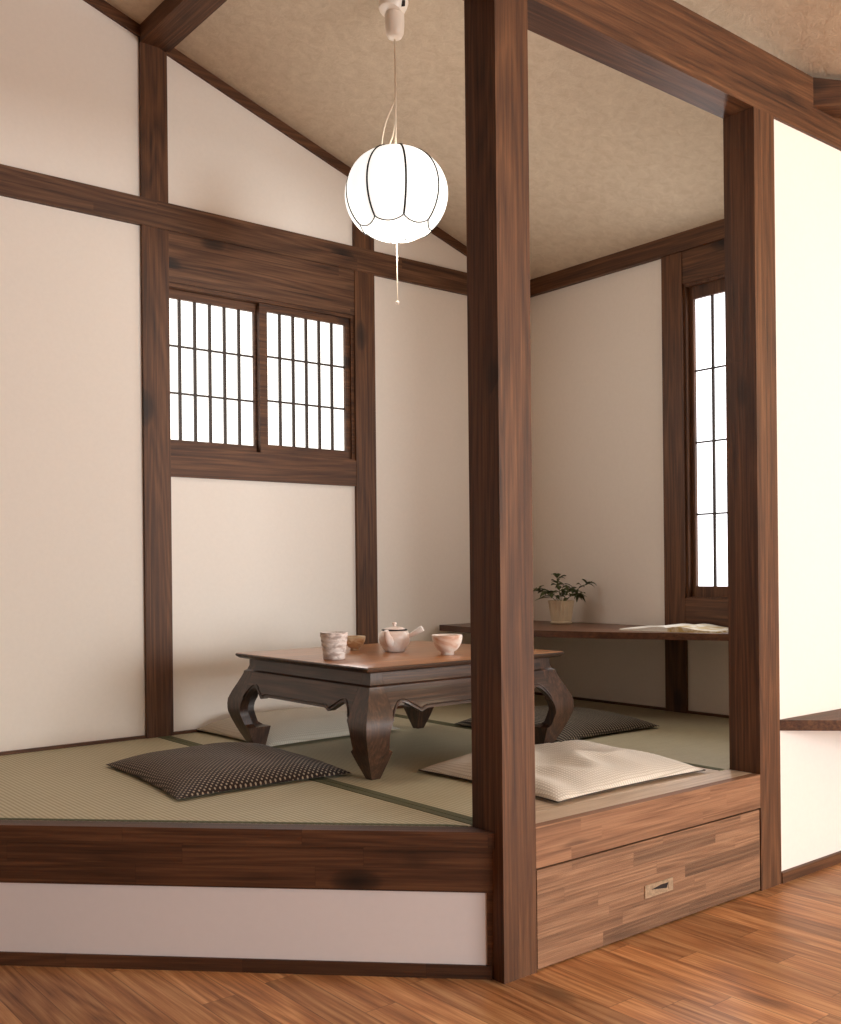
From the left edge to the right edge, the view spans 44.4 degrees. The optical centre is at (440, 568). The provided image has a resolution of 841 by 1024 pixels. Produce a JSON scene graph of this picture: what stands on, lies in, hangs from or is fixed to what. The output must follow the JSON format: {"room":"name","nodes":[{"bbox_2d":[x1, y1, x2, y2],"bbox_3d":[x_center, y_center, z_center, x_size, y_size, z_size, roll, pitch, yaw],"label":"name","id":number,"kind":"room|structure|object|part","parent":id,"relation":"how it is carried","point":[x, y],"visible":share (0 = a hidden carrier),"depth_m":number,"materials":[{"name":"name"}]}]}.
{"room":"japanese tea room","nodes":[
{"label":"japanese tea room","id":0,"kind":"room"},
{"bbox_2d":[0,0,470,751],"bbox_3d":[-1.760,-1.156,3.978,5.910,4.520,0.120,-1,0,-40],"label":"wall","id":1,"kind":"structure","parent":0,"point":[257,565],"depth_m":4.29,"materials":[{"name":"beige paint"}]},
{"bbox_2d":[0,735,146,755],"bbox_3d":[-2.006,0.710,3.673,2.013,0.013,0.013,-1,0,-40],"label":"trim","id":2,"kind":"structure","parent":1,"relation":"attached to","point":[140,736],"depth_m":4.11,"materials":[{"name":"brown wood"}]},
{"bbox_2d":[83,0,139,36],"bbox_3d":[-2.632,-2.808,3.180,3.553,1.192,0.016,-1,0,-40],"label":"trim","id":3,"kind":"structure","parent":1,"relation":"attached to","point":[117,16],"depth_m":4.25,"materials":[{"name":"brown wood"}]},
{"bbox_2d":[138,36,167,202],"bbox_3d":[-1.216,-1.891,4.358,0.118,0.676,0.038,-1,0,-40],"label":"trim","id":4,"kind":"structure","parent":1,"relation":"attached to","point":[153,120],"depth_m":4.34,"materials":[{"name":"brown wood"}]},
{"bbox_2d":[140,225,173,738],"bbox_3d":[-1.201,-0.365,4.358,0.118,2.146,0.038,-1,0,-40],"label":"wall post","id":5,"kind":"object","parent":1,"relation":"attached to","point":[154,242],"depth_m":4.34,"materials":[{"name":"brown wood"}]},
{"bbox_2d":[138,0,226,51],"bbox_3d":[0.174,-2.252,2.690,0.133,0.073,4.346,-1,0,-40],"label":"trim","id":6,"kind":"structure","parent":1,"relation":"attached to","point":[171,22],"depth_m":4.17,"materials":[{"name":"brown wood"}]},
{"bbox_2d":[174,729,204,734],"bbox_3d":[-0.770,0.697,4.698,0.961,0.013,0.013,-1,0,-40],"label":"trim","id":7,"kind":"structure","parent":1,"relation":"attached to","point":[192,730],"depth_m":4.43,"materials":[{"name":"brown wood"}]},
{"bbox_2d":[0,164,466,295],"bbox_3d":[-1.766,-1.490,3.896,5.780,0.115,0.042,-1,0,-40],"label":"wall beam","id":8,"kind":"structure","parent":1,"relation":"attached to","point":[15,183],"depth_m":4.51,"materials":[{"name":"brown wood"}]},
{"bbox_2d":[169,282,354,459],"bbox_3d":[-0.832,-0.871,4.729,0.991,0.710,0.106,-1,0,-40],"label":"window","id":9,"kind":"structure","parent":1,"relation":"in","point":[248,374],"depth_m":4.71,"materials":[{"name":"white paper"}]},
{"bbox_3d":[-1.026,-0.866,4.583,0.433,0.612,0.004,-1,0,-40],"label":"pane","id":10,"kind":"part","parent":9,"relation":"part of","materials":[{"name":"white paper"}]},
{"bbox_3d":[-1.022,-0.867,4.578,0.505,0.682,0.026,-1,0,-40],"label":"sash","id":11,"kind":"part","parent":9,"relation":"part of","materials":[{"name":"white paper"}]},
{"bbox_3d":[-0.637,-0.871,4.856,0.496,0.682,0.026,-1,0,-40],"label":"sash","id":12,"kind":"part","parent":9,"relation":"part of","materials":[{"name":"white paper"}]},
{"bbox_3d":[-0.635,-0.874,4.865,0.430,0.608,0.004,-1,0,-40],"label":"pane","id":13,"kind":"part","parent":9,"relation":"part of","materials":[{"name":"white paper"}]},
{"bbox_2d":[169,231,354,314],"bbox_3d":[-0.796,-1.334,4.704,0.961,0.216,0.034,-1,0,-40],"label":"trim","id":14,"kind":"structure","parent":1,"relation":"attached to","point":[194,261],"depth_m":4.66,"materials":[{"name":"brown wood"}]},
{"bbox_2d":[171,447,356,485],"bbox_3d":[-0.787,-0.459,4.704,0.961,0.124,0.036,-1,0,-40],"label":"trim","id":15,"kind":"structure","parent":1,"relation":"attached to","point":[185,462],"depth_m":4.66,"materials":[{"name":"brown wood"}]},
{"bbox_2d":[166,48,466,256],"bbox_3d":[-0.353,-1.884,5.062,2.109,0.723,0.016,-1,0,-40],"label":"trim","id":16,"kind":"structure","parent":1,"relation":"attached to","point":[174,54],"depth_m":4.71,"materials":[{"name":"brown wood"}]},
{"bbox_2d":[352,221,373,250],"bbox_3d":[-0.383,-1.724,5.046,0.118,0.324,0.038,-1,0,-40],"label":"trim","id":17,"kind":"structure","parent":1,"relation":"attached to","point":[359,239],"depth_m":5.02,"materials":[{"name":"brown wood"}]},
{"bbox_2d":[353,270,377,643],"bbox_3d":[-0.370,-0.373,5.047,0.118,2.146,0.038,-1,0,-40],"label":"trim","id":18,"kind":"structure","parent":1,"relation":"attached to","point":[364,293],"depth_m":5.03,"materials":[{"name":"brown wood"}]},
{"bbox_2d":[0,863,840,1023],"bbox_3d":[1.477,1.111,1.114,7.200,0.080,8.700,-1,0,-40],"label":"floor","id":19,"kind":"structure","parent":0,"point":[772,955],"depth_m":2.67,"materials":[{"name":"brown wood"}]},
{"bbox_2d":[0,767,760,979],"bbox_3d":[-0.455,0.896,3.568,4.210,0.390,2.144,-1,0,-40],"label":"raised platform","id":20,"kind":"object","parent":19,"relation":"on","point":[613,865],"visible":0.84,"depth_m":2.82,"materials":[{"name":"brown wood"}]},
{"bbox_2d":[0,736,471,826],"bbox_3d":[-1.312,0.732,2.944,2.018,0.048,2.016,-1,0,-40],"label":"mat","id":21,"kind":"object","parent":20,"relation":"on","point":[72,783],"visible":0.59,"depth_m":3.15,"materials":[{"name":"green fabric"}]},
{"bbox_2d":[105,742,350,798],"bbox_3d":[-0.762,0.667,3.572,0.625,0.070,0.715,-1,0,-38],"label":"floor cushion","id":22,"kind":"object","parent":21,"relation":"on","point":[185,772],"visible":1,"depth_m":3.41,"materials":[{"name":"black fabric"}]},
{"bbox_3d":[-1.297,0.967,2.879,2.858,0.193,0.014,-1,0,6],"label":"panel","id":23,"kind":"part","parent":20,"relation":"part of","materials":[{"name":"white paint"}]},
{"bbox_3d":[-1.289,1.081,2.880,2.870,0.036,0.031,-1,0,6],"label":"baseboard","id":24,"kind":"part","parent":20,"relation":"part of","materials":[{"name":"brown wood"}]},
{"bbox_2d":[164,715,554,820],"bbox_3d":[-0.113,0.719,3.938,1.091,0.048,2.016,-1,0,-40],"label":"mat","id":25,"kind":"object","parent":20,"relation":"on","point":[413,749],"visible":0.15,"depth_m":3.77,"materials":[{"name":"green fabric"}]},
{"bbox_2d":[197,707,398,745],"bbox_3d":[-0.614,0.657,4.444,0.660,0.088,0.600,-1,0,-40],"label":"floor cushion","id":26,"kind":"object","parent":25,"relation":"on","point":[294,725],"visible":0.77,"depth_m":4.26,"materials":[{"name":"beige fabric"}]},
{"bbox_2d":[227,641,573,779],"bbox_3d":[-0.161,0.509,3.974,0.968,0.377,0.931,-1,0,-40],"label":"table","id":27,"kind":"object","parent":25,"relation":"on","point":[371,681],"visible":0.81,"depth_m":3.63,"materials":[{"name":"brown wood"}]},
{"bbox_3d":[-0.745,0.526,4.016,0.122,0.354,0.122,-1,0,-40],"label":"leg","id":28,"kind":"part","parent":27,"relation":"part of","materials":[{"name":"brown wood"}]},
{"bbox_2d":[320,631,347,659],"bbox_3d":[-0.377,0.273,3.668,0.101,0.098,0.101,-1,0,-40],"label":"tea cup","id":29,"kind":"object","parent":27,"relation":"on","point":[334,643],"visible":1,"depth_m":3.63,"materials":[{"name":"beige ceramic"}]},
{"bbox_2d":[347,635,364,649],"bbox_3d":[-0.339,0.294,4.087,0.086,0.055,0.086,-1,0,-40],"label":"bowl","id":30,"kind":"object","parent":27,"relation":"on","point":[354,642],"visible":0.88,"depth_m":4.06,"materials":[{"name":"beige ceramic"}]},
{"bbox_3d":[-0.229,0.521,3.393,0.122,0.354,0.122,-1,0,-40],"label":"leg","id":31,"kind":"part","parent":27,"relation":"part of","materials":[{"name":"brown wood"}]},
{"bbox_2d":[379,622,423,651],"bbox_3d":[-0.156,0.262,3.992,0.163,0.115,0.136,-1,0,-21],"label":"teapot","id":32,"kind":"object","parent":27,"relation":"on","point":[394,638],"visible":1,"depth_m":3.95,"materials":[{"name":"white ceramic"}]},
{"bbox_3d":[-0.200,0.265,3.932,0.041,0.067,0.058,-1,0,29],"label":"spout","id":33,"kind":"part","parent":32,"relation":"part of","materials":[{"name":"white ceramic"}]},
{"bbox_2d":[379,631,409,651],"bbox_3d":[-0.176,0.278,3.991,0.122,0.084,0.122,-1,0,-40],"label":"pot","id":34,"kind":"object","parent":32,"relation":"attached to","point":[390,641],"depth_m":3.94,"materials":[{"name":"white ceramic"}]},
{"bbox_3d":[-0.177,0.220,3.991,0.086,0.029,0.086,-1,0,-40],"label":"lid","id":35,"kind":"part","parent":32,"relation":"part of","materials":[{"name":"white ceramic"}]},
{"bbox_3d":[-0.098,0.246,3.972,0.075,0.055,0.024,-1,0,17],"label":"handle","id":36,"kind":"part","parent":32,"relation":"part of","materials":[{"name":"white ceramic"}]},
{"bbox_3d":[-0.094,0.519,4.556,0.122,0.354,0.122,-1,0,-40],"label":"leg","id":37,"kind":"part","parent":27,"relation":"part of","materials":[{"name":"brown wood"}]},
{"bbox_2d":[432,634,461,654],"bbox_3d":[0.027,0.281,3.839,0.114,0.073,0.114,-1,0,-40],"label":"bowl","id":38,"kind":"object","parent":27,"relation":"on","point":[446,644],"visible":1,"depth_m":3.80,"materials":[{"name":"white ceramic"}]},
{"bbox_3d":[0.423,0.514,3.933,0.122,0.354,0.122,-1,0,-40],"label":"leg","id":39,"kind":"part","parent":27,"relation":"part of","materials":[{"name":"brown wood"}]},
{"bbox_2d":[418,740,705,802],"bbox_3d":[0.409,0.648,3.501,0.716,0.085,0.661,-1,0,-40],"label":"floor cushion","id":40,"kind":"object","parent":25,"relation":"on","point":[571,769],"visible":0.83,"depth_m":3.37,"materials":[{"name":"beige fabric"}]},
{"bbox_2d":[395,694,729,770],"bbox_3d":[0.724,0.711,4.616,1.057,0.048,2.040,-1,0,-40],"label":"mat","id":41,"kind":"object","parent":20,"relation":"on","point":[696,740],"visible":0.31,"depth_m":4.31,"materials":[{"name":"green fabric"}]},
{"bbox_2d":[455,706,657,741],"bbox_3d":[0.502,0.652,4.500,0.610,0.074,0.660,-1,0,-40],"label":"floor cushion","id":42,"kind":"object","parent":41,"relation":"on","point":[583,722],"visible":0.58,"depth_m":4.32,"materials":[{"name":"black fabric"}]},
{"bbox_3d":[0.657,0.940,3.115,1.046,0.266,0.020,-1,0,-40],"label":"drawer","id":43,"kind":"part","parent":20,"relation":"part of","materials":[{"name":"brown wood"}]},
{"bbox_3d":[0.657,0.958,3.100,0.132,0.038,0.004,-1,0,-40],"label":"pull handle","id":44,"kind":"part","parent":20,"relation":"part of","materials":[{"name":"beige wood"}]},
{"bbox_2d":[464,0,536,983],"bbox_3d":[0.163,-0.225,2.776,0.120,2.619,0.120,-1,0,-40],"label":"timber post","id":45,"kind":"object","parent":19,"relation":"on","point":[495,31],"visible":0.91,"depth_m":2.73,"materials":[{"name":"brown wood"}]},
{"bbox_2d":[723,107,781,890],"bbox_3d":[1.068,-0.234,3.527,0.120,2.619,0.120,-1,0,-40],"label":"timber post","id":46,"kind":"object","parent":19,"relation":"on","point":[748,134],"visible":0.79,"depth_m":3.48,"materials":[{"name":"brown wood"}]},
{"bbox_2d":[105,0,840,279],"bbox_3d":[1.442,-2.340,1.114,7.200,2.418,8.700,-1,0,-40],"label":"ceiling","id":47,"kind":"structure","parent":0,"point":[618,162],"depth_m":4.31,"materials":[{"name":"paint"}]},
{"bbox_2d":[345,0,447,304],"bbox_3d":[-0.164,-1.555,3.821,0.384,1.152,0.384,-1,0,-40],"label":"pendant lamp","id":48,"kind":"object","parent":47,"relation":"hanging from","point":[396,193],"visible":1,"depth_m":3.70,"materials":[{"name":"white paper"}]},
{"bbox_3d":[-0.166,-1.754,3.821,0.008,0.462,0.007,-1,0,-40],"label":"cord","id":49,"kind":"part","parent":48,"relation":"part of","materials":[{"name":"beige plastic"}]},
{"bbox_3d":[-0.163,-1.401,3.821,0.384,0.298,0.384,-1,0,-40],"label":"lamp shade","id":50,"kind":"part","parent":48,"relation":"part of","materials":[{"name":"white paper"}]},
{"bbox_3d":[-0.159,-1.121,3.821,0.005,0.256,0.004,-1,0,-40],"label":"pull cord","id":51,"kind":"part","parent":48,"relation":"part of","materials":[{"name":"white fabric"}]},
{"bbox_2d":[463,0,840,150],"bbox_3d":[-0.358,-1.633,2.356,5.804,0.208,0.120,-1,0,-40],"label":"ceiling beam","id":52,"kind":"structure","parent":47,"relation":"attached to","point":[666,46],"depth_m":3.24,"materials":[{"name":"brown wood"}]},
{"bbox_2d":[813,77,840,116],"bbox_3d":[1.621,-1.698,3.702,0.571,0.119,0.100,-1,0,6],"label":"ceiling beam","id":53,"kind":"structure","parent":47,"relation":"attached to","point":[826,92],"depth_m":3.68,"materials":[{"name":"brown wood"}]},
{"bbox_2d":[530,259,728,714],"bbox_3d":[1.169,-0.254,4.993,0.120,2.656,2.045,-1,0,-40],"label":"wall","id":54,"kind":"structure","parent":0,"point":[597,406],"depth_m":5.28,"materials":[{"name":"beige paint"}]},
{"bbox_2d":[439,620,727,640],"bbox_3d":[0.865,0.294,4.723,0.663,0.030,2.019,-1,0,-40],"label":"desk","id":55,"kind":"object","parent":54,"relation":"attached to","point":[541,628],"visible":0.6,"depth_m":4.66,"materials":[{"name":"brown wood"}]},
{"bbox_2d":[533,573,595,623],"bbox_3d":[0.631,0.151,5.308,0.355,0.261,0.209,-1,0,-16],"label":"potted plant","id":56,"kind":"object","parent":55,"relation":"on","point":[561,611],"visible":0.99,"depth_m":5.26,"materials":[{"name":"green plant"}]},
{"bbox_3d":[0.622,0.222,5.298,0.136,0.119,0.138,-1,0,-40],"label":"pot","id":57,"kind":"part","parent":56,"relation":"part of","materials":[{"name":"beige ceramic"}]},
{"bbox_2d":[620,623,727,632],"bbox_3d":[1.094,0.265,4.675,0.484,0.023,0.296,-1,0,38],"label":"open magazine","id":58,"kind":"object","parent":55,"relation":"on","point":[694,628],"visible":0.93,"depth_m":4.58,"materials":[{"name":"white paper"}]},
{"bbox_2d":[534,692,665,710],"bbox_3d":[0.792,0.682,5.356,0.013,0.012,0.958,-1,0,-40],"label":"trim","id":59,"kind":"structure","parent":54,"relation":"attached to","point":[535,693],"depth_m":5.22,"materials":[{"name":"brown wood"}]},
{"bbox_2d":[530,219,723,297],"bbox_3d":[1.106,-1.547,4.937,0.031,0.088,2.024,-1,0,-40],"label":"trim","id":60,"kind":"structure","parent":54,"relation":"attached to","point":[712,232],"depth_m":5.11,"materials":[{"name":"brown wood"}]},
{"bbox_2d":[661,252,687,712],"bbox_3d":[1.131,-0.409,4.945,0.038,2.188,0.120,-1,0,-40],"label":"wall post","id":61,"kind":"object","parent":54,"relation":"attached to","point":[672,290],"depth_m":4.93,"materials":[{"name":"brown wood"}]},
{"bbox_2d":[682,239,724,283],"bbox_3d":[1.297,-1.429,4.735,0.034,0.153,0.430,-1,0,-40],"label":"trim","id":62,"kind":"structure","parent":54,"relation":"attached to","point":[705,261],"depth_m":4.80,"materials":[{"name":"brown wood"}]},
{"bbox_2d":[683,273,727,598],"bbox_3d":[1.292,-0.605,4.818,0.108,1.495,0.285,-1,0,-40],"label":"window","id":63,"kind":"structure","parent":54,"relation":"in","point":[704,299],"depth_m":4.85,"materials":[{"name":"white paper"}]},
{"bbox_3d":[1.283,-0.599,4.818,0.004,1.359,0.197,-1,0,-40],"label":"pane","id":64,"kind":"part","parent":63,"relation":"part of","materials":[{"name":"white paper"}]},
{"bbox_2d":[685,598,727,626],"bbox_3d":[1.313,0.205,4.734,0.036,0.134,0.430,-1,0,-40],"label":"trim","id":65,"kind":"structure","parent":54,"relation":"attached to","point":[697,610],"depth_m":4.79,"materials":[{"name":"brown wood"}]},
{"bbox_2d":[687,710,728,717],"bbox_3d":[1.478,0.675,4.529,0.013,0.012,0.950,-1,0,-40],"label":"trim","id":66,"kind":"structure","parent":54,"relation":"attached to","point":[688,711],"depth_m":4.80,"materials":[{"name":"brown wood"}]},
{"bbox_2d":[774,119,840,870],"bbox_3d":[1.964,-0.243,4.266,2.204,2.619,0.088,-1,0,-40],"label":"wall","id":67,"kind":"structure","parent":0,"point":[807,170],"depth_m":3.67,"materials":[{"name":"beige paint"}]},
{"bbox_2d":[780,709,840,730],"bbox_3d":[2.304,0.524,3.865,2.201,0.036,0.951,-1,0,-40],"label":"wall shelf","id":68,"kind":"object","parent":67,"relation":"attached to","point":[830,720],"visible":1,"depth_m":3.52,"materials":[{"name":"brown wood"}]},
{"bbox_2d":[781,851,840,883],"bbox_3d":[1.933,1.048,4.163,2.000,0.036,0.016,-1,0,-40],"label":"baseboard","id":69,"kind":"structure","parent":67,"relation":"attached to","point":[790,874],"depth_m":3.63,"materials":[{"name":"brown wood"}]}
]}

